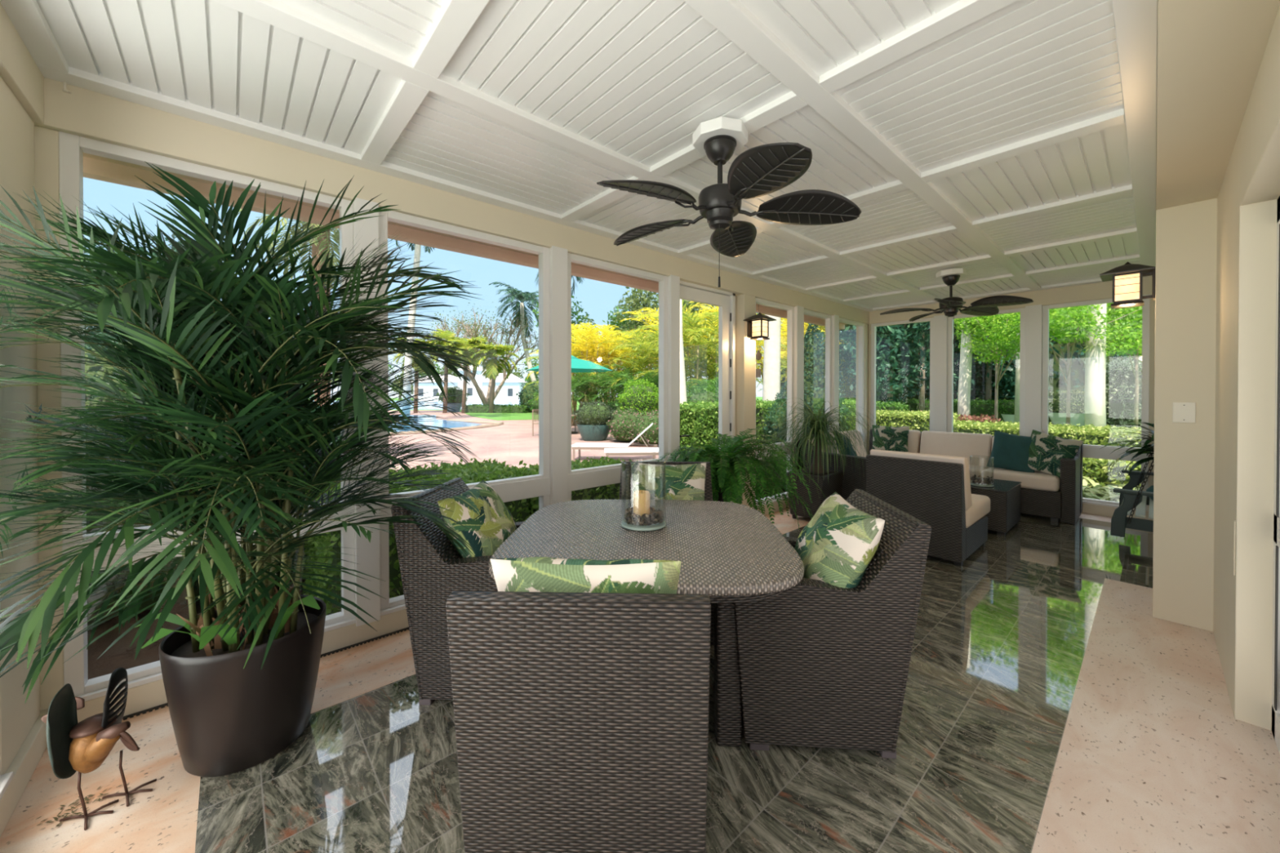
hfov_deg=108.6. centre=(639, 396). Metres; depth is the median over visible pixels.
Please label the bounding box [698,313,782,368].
tree
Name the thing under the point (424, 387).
house
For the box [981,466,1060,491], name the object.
seat cushion
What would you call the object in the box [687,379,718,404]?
round shrub
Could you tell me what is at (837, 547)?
throw pillow
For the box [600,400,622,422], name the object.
round shrub
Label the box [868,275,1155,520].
wall
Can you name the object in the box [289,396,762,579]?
ground
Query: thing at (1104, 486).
grassy plant
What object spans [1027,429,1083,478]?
throw pillow
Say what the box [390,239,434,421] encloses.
palm tree
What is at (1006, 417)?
planter
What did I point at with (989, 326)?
tree
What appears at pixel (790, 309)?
window
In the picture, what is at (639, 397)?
round shrub
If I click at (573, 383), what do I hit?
shrub
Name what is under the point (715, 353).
tree
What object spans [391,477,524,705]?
dining chair
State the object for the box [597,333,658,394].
palm tree
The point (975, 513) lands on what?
seat cushion
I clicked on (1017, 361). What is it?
palm tree
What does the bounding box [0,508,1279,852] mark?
floor
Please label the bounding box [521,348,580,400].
palm tree
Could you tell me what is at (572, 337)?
palm tree
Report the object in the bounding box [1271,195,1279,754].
door
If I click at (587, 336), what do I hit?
palm tree
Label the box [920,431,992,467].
cushion
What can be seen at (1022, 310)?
window
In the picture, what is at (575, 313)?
tree
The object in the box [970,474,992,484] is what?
pebbles
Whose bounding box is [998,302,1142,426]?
tree
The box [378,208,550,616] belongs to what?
window
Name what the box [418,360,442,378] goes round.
tree
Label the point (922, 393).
bushy tree
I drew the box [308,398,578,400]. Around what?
shore
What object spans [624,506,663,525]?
pebbles
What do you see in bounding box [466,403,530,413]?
hedge
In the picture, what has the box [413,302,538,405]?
bare tree
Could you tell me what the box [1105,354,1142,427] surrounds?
shrub
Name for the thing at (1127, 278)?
wall lantern
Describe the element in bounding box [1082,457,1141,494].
hedge
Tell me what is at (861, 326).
window
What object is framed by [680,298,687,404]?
palm tree
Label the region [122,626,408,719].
trim
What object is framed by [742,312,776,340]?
wall lantern
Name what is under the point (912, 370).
bushy tree
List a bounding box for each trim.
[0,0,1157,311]
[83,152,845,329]
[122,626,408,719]
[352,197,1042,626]
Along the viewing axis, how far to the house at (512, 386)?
88.47 m
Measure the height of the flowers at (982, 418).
1.064 m
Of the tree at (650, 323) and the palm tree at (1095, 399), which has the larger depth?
the tree at (650, 323)
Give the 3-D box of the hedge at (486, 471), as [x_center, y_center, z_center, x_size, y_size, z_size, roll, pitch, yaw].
[-1.724,1.044,3.716,1.666,0.994,1.213,0,1,-42]
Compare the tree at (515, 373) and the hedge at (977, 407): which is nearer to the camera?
the hedge at (977, 407)
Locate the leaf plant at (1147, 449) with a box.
[1097,422,1154,475]
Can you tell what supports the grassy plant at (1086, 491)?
on the garden bed
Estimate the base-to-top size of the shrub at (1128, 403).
3.014 m
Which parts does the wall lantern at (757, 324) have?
wall plate, lamp frame, amber pane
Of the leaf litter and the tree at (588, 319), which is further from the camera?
the tree at (588, 319)
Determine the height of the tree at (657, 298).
10.623 m
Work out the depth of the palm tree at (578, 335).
26.31 m
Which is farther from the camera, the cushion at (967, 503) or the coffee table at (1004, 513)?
the coffee table at (1004, 513)
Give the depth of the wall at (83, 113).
2.41 m
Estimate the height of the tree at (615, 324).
8.708 m
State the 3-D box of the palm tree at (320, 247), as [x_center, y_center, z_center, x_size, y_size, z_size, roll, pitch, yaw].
[-6.551,-1.522,9.493,3.006,5.980,2.729,0,0,14]
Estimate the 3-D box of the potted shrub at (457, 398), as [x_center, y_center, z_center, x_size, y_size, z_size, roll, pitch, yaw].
[-14.986,-0.084,36.956,2.474,1.578,2.567,0,0,13]
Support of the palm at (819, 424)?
in the square planter at (835, 477)
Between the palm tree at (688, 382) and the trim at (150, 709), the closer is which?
the trim at (150, 709)
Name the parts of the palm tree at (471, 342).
crown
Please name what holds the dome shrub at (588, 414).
in the bowl planter at (588, 433)
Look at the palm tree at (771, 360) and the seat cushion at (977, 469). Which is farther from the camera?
the palm tree at (771, 360)
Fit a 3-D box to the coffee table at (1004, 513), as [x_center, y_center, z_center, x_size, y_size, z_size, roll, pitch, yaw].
[3.664,1.156,4.988,0.730,0.452,0.630,0,1,-42]
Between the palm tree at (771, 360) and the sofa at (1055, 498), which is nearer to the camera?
the sofa at (1055, 498)
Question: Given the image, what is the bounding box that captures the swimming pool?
[388,414,481,431]
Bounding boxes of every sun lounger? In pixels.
[571,422,657,461]
[604,448,658,461]
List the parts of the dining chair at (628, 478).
armrest, armrest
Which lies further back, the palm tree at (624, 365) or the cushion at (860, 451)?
the palm tree at (624, 365)
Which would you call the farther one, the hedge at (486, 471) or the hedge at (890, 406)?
the hedge at (890, 406)
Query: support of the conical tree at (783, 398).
on the garden bed
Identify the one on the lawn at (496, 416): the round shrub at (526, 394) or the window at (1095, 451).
the round shrub at (526, 394)
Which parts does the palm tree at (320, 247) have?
crown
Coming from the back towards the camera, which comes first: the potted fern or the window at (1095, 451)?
the window at (1095, 451)
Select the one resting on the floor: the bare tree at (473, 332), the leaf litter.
the leaf litter
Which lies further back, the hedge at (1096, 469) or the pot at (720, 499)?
the hedge at (1096, 469)
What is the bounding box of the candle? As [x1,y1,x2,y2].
[633,490,649,515]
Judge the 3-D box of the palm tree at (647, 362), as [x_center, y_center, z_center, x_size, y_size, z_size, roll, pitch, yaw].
[0.813,-0.724,19.696,4.373,4.253,4.932,0,0,-8]
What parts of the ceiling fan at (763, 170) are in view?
blade, blade, blade arm, blade arm, pull chain, blade, blade arm, blade arm, blade, blade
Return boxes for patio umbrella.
[526,355,613,434]
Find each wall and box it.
[0,3,47,836]
[33,77,869,723]
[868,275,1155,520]
[1152,0,1279,730]
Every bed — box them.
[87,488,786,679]
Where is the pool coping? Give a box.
[389,418,503,435]
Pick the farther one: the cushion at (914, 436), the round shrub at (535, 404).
the round shrub at (535, 404)
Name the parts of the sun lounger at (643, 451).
rail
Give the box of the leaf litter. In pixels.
[35,784,129,827]
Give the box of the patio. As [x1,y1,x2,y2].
[388,410,658,471]
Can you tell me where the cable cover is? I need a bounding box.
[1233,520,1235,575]
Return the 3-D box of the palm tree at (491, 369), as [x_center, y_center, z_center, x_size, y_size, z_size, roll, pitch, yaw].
[-10.771,-1.338,34.626,3.574,5.258,3.753,0,0,-2]
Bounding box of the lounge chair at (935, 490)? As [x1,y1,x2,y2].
[866,448,990,566]
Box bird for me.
[40,667,156,830]
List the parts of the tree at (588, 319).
crown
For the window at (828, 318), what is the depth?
6.46 m
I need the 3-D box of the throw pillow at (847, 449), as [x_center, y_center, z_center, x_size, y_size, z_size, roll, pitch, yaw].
[2.510,0.647,5.600,0.244,0.471,0.511,0,1,31]
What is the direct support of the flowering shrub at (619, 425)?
on the patio
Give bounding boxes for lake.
[330,400,519,409]
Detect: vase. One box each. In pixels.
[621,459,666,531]
[968,455,994,487]
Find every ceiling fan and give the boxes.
[596,116,861,287]
[880,268,1033,343]
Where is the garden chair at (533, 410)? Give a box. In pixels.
[532,408,538,435]
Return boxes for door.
[679,280,735,502]
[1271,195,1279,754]
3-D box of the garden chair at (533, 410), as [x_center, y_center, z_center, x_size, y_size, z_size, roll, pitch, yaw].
[-3.521,0.938,16.607,0.539,0.950,0.542,0,0,18]
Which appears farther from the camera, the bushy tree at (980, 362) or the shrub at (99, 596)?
the bushy tree at (980, 362)
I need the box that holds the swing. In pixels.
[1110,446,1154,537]
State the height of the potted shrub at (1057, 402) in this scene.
0.902 m
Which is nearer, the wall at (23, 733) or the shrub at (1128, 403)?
the wall at (23, 733)
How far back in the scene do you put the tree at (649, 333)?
21.58 m
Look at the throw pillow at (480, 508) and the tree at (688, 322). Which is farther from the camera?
the tree at (688, 322)
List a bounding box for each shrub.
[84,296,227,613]
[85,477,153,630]
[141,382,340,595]
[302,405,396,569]
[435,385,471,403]
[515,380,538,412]
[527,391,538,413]
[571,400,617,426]
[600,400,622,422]
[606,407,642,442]
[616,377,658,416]
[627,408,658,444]
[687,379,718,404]
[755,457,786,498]
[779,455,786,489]
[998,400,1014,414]
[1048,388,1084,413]
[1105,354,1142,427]
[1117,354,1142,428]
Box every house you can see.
[411,374,457,400]
[457,365,527,400]
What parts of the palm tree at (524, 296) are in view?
crown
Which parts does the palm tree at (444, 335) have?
crown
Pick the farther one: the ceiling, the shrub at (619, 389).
the shrub at (619, 389)
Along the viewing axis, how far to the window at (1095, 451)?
5.31 m
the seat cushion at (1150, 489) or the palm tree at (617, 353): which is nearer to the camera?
the seat cushion at (1150, 489)
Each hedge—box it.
[299,457,538,615]
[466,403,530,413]
[509,455,638,515]
[680,398,855,458]
[755,398,909,411]
[780,320,1140,402]
[875,408,959,431]
[896,395,1053,425]
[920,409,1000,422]
[953,419,1141,448]
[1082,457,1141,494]
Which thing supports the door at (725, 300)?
in the wall at (83, 113)
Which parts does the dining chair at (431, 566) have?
backrest, armrest, armrest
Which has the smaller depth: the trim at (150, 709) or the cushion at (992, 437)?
the trim at (150, 709)
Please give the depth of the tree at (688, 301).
31.24 m
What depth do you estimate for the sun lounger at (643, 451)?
9.40 m
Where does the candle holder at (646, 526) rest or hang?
on the dining table at (730, 553)
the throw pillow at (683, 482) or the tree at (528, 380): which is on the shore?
the tree at (528, 380)
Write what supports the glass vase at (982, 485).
on the coffee table at (1004, 513)
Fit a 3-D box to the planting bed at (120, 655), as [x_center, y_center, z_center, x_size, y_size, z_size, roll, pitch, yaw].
[-3.517,1.522,2.145,17.600,0.020,1.530,0,1,-42]
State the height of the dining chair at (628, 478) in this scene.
0.920 m
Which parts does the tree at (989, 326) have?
crown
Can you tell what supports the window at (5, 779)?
in the wall at (23, 733)
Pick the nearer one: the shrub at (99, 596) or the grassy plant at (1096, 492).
the shrub at (99, 596)
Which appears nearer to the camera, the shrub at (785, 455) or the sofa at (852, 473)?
the sofa at (852, 473)
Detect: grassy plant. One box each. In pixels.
[1082,476,1141,500]
[1082,486,1119,502]
[1082,488,1119,501]
[1087,485,1139,499]
[1096,492,1119,499]
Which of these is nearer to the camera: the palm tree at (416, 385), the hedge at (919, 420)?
the hedge at (919, 420)
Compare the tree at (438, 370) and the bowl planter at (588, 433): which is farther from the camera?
the tree at (438, 370)
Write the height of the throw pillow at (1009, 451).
0.493 m
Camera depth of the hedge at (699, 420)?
8.16 m
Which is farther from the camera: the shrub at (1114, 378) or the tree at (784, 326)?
the tree at (784, 326)
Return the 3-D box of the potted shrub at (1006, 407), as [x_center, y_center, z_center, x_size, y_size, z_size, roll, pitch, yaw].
[14.261,0.422,17.475,1.311,0.664,1.240,0,1,-42]
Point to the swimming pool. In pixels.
(429, 421)
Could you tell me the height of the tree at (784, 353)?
5.590 m
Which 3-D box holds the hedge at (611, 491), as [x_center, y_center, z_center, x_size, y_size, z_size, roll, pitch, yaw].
[-0.643,1.101,4.700,1.596,0.850,1.179,0,1,-42]
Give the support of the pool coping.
on the patio
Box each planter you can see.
[442,403,462,412]
[577,424,610,440]
[786,467,843,519]
[1000,413,1014,423]
[1048,412,1084,426]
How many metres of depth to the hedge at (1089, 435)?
8.92 m
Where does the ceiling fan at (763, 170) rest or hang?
hanging from the ceiling
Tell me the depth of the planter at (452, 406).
36.50 m
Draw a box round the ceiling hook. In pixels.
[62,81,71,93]
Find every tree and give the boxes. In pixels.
[84,232,201,348]
[235,208,389,405]
[388,360,394,379]
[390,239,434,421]
[391,337,436,413]
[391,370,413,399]
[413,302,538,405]
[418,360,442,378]
[420,328,466,413]
[439,364,461,377]
[444,335,491,413]
[469,342,519,413]
[488,280,538,385]
[499,368,524,378]
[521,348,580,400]
[523,356,538,385]
[527,322,639,422]
[532,294,590,352]
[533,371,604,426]
[534,271,584,295]
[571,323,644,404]
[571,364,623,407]
[572,337,630,404]
[573,335,619,402]
[574,315,601,390]
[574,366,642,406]
[576,326,657,404]
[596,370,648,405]
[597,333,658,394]
[602,306,642,372]
[609,330,713,401]
[612,286,688,377]
[613,364,688,410]
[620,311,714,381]
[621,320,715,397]
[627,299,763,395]
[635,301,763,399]
[653,297,703,375]
[657,373,718,403]
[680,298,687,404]
[682,299,718,373]
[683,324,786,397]
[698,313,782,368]
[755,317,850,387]
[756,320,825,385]
[756,355,786,391]
[762,314,780,400]
[762,381,811,457]
[776,323,852,435]
[821,321,929,403]
[824,359,856,400]
[840,321,929,403]
[881,321,956,412]
[916,311,1058,401]
[917,316,1001,400]
[954,310,1057,420]
[957,316,973,416]
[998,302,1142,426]
[1014,328,1020,422]
[1079,303,1111,427]
[1084,302,1142,427]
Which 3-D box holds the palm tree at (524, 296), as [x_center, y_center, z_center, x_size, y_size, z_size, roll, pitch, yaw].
[-10.307,-4.326,39.949,5.536,11.279,5.980,0,0,11]
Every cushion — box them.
[808,432,838,453]
[840,430,866,457]
[870,448,972,511]
[907,430,920,453]
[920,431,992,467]
[964,493,990,528]
[968,464,990,476]
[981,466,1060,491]
[991,436,1039,471]
[1146,485,1153,501]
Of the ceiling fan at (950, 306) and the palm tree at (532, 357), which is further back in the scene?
the palm tree at (532, 357)
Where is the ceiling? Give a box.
[35,0,1140,308]
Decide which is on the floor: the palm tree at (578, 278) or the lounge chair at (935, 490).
the lounge chair at (935, 490)
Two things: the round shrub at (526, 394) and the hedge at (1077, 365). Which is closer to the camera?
the hedge at (1077, 365)
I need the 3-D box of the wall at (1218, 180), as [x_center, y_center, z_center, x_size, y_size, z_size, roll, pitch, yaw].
[1.843,0.024,1.232,5.510,2.774,0.620,0,1,-42]
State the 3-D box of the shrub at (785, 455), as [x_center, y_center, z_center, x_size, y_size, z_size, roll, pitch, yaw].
[2.402,1.152,7.239,0.640,0.696,0.658,0,0,-18]
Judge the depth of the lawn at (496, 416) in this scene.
30.40 m
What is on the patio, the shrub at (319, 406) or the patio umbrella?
the patio umbrella
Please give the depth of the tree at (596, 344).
24.37 m
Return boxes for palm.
[0,161,483,703]
[765,397,884,483]
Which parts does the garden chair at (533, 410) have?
leg, backrest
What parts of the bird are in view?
leg, plate, leg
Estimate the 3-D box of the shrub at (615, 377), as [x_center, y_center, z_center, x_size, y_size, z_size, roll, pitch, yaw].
[-1.135,-0.002,20.996,3.571,2.778,3.164,0,0,3]
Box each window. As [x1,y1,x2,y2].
[0,583,13,799]
[58,131,355,701]
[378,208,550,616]
[567,253,668,501]
[755,297,794,506]
[804,309,831,432]
[839,317,864,441]
[870,317,933,431]
[946,307,1025,435]
[1041,294,1150,511]
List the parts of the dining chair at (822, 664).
armrest, backrest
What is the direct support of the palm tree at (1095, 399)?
on the ground at (757, 397)
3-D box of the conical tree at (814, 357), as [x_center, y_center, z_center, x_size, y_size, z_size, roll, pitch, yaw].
[3.619,-0.063,9.613,1.535,3.058,1.521,0,1,-42]
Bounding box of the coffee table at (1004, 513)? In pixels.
[969,476,1022,536]
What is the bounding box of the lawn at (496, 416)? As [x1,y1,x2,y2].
[465,409,573,420]
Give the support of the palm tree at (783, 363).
on the ground at (757, 397)
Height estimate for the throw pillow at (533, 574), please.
0.464 m
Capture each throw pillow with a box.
[437,480,516,557]
[490,556,680,593]
[631,462,706,500]
[794,492,884,588]
[835,432,857,456]
[871,425,909,452]
[986,431,1035,472]
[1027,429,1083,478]
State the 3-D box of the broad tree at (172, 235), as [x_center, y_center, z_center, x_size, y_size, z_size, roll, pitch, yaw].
[-11.201,-1.099,10.423,3.256,5.127,2.648,0,0,-4]
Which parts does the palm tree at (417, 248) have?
crown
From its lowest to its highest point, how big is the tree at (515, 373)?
8.276 m
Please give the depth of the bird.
1.53 m
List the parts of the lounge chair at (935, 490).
seat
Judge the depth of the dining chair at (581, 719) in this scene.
1.16 m
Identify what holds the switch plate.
attached to the wall at (1218, 180)
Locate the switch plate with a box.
[1172,402,1195,422]
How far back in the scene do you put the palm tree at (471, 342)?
34.39 m
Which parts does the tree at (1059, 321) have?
crown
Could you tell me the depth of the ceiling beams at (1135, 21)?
2.14 m
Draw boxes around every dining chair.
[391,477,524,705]
[445,591,711,852]
[618,461,712,500]
[733,488,931,758]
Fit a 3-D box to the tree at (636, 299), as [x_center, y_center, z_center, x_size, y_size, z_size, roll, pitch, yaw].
[0.624,-3.697,32.778,5.538,9.979,5.684,0,0,-14]
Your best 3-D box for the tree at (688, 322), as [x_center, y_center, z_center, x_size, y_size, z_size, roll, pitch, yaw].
[1.800,-0.893,16.744,4.770,4.640,5.380,0,0,28]
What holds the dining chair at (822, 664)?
on the floor
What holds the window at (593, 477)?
in the wall at (83, 113)
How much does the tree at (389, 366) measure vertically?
9.216 m
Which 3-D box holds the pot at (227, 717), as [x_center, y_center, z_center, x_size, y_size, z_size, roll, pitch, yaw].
[-1.595,1.164,1.883,0.516,0.484,0.516,0,1,-42]
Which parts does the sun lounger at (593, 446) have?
rail, rail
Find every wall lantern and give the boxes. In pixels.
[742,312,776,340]
[1099,262,1155,308]
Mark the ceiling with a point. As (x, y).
(637, 79)
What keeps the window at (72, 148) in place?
in the wall at (83, 113)
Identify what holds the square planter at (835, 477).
on the floor
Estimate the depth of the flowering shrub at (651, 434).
13.08 m
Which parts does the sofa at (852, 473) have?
backrest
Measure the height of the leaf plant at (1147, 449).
0.591 m
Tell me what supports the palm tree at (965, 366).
on the ground at (757, 397)
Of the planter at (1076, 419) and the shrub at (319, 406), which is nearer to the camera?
the shrub at (319, 406)
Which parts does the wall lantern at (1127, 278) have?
lamp frame, amber pane, wall plate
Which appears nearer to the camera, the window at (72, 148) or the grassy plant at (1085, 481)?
the window at (72, 148)
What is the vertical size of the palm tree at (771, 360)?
7.500 m
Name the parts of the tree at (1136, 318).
crown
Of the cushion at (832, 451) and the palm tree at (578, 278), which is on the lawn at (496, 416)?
the palm tree at (578, 278)
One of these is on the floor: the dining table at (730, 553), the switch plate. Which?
the dining table at (730, 553)
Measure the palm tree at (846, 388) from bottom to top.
3.286 m
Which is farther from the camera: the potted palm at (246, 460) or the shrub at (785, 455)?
the shrub at (785, 455)
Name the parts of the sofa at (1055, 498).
seat, armrest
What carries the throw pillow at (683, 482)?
on the dining chair at (628, 478)
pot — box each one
[158,594,326,777]
[711,471,740,502]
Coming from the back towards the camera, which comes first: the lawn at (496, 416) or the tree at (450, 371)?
the tree at (450, 371)
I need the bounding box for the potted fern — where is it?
[655,428,825,528]
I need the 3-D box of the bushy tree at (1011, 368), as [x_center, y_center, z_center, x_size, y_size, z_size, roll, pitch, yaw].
[14.986,-4.169,19.587,5.246,11.120,4.522,0,0,20]
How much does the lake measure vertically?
0.020 m
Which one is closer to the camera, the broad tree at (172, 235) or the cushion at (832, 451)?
the cushion at (832, 451)
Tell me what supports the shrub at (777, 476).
on the planting bed at (120, 655)
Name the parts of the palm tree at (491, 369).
crown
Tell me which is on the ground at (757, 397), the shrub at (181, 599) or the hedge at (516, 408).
the shrub at (181, 599)
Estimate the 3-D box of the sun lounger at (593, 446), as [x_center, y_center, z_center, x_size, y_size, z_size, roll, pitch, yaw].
[-0.575,1.040,10.607,1.930,0.836,0.680,0,0,4]
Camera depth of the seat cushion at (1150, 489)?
4.34 m
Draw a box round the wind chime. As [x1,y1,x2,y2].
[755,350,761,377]
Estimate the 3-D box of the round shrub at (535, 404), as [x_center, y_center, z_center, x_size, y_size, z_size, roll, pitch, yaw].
[-6.714,0.443,32.958,2.656,1.774,2.573,0,0,-5]
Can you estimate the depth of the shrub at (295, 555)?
3.45 m
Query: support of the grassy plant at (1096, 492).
on the garden bed
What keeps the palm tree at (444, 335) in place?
on the patio
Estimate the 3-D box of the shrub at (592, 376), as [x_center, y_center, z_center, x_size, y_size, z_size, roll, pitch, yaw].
[-2.218,-0.041,21.477,3.663,2.849,3.245,0,1,37]
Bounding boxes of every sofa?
[794,430,866,500]
[866,429,1083,524]
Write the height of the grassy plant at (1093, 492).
0.659 m
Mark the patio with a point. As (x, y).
(513, 442)
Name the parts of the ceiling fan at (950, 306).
blade, blade, blade arm, blade, pull chain, blade arm, blade, blade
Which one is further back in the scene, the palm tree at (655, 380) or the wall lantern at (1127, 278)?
the palm tree at (655, 380)
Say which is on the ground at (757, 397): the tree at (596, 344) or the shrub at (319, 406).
the shrub at (319, 406)
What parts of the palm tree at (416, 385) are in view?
crown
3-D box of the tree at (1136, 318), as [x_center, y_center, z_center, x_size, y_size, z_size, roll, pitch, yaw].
[14.484,-2.316,13.373,5.889,7.507,4.571,0,0,-25]
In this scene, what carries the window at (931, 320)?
in the wall at (1100, 291)
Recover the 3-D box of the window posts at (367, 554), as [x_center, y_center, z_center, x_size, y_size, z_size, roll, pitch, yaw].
[1.341,0.073,4.978,7.435,2.417,1.801,0,0,-25]
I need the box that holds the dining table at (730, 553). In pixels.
[488,499,804,746]

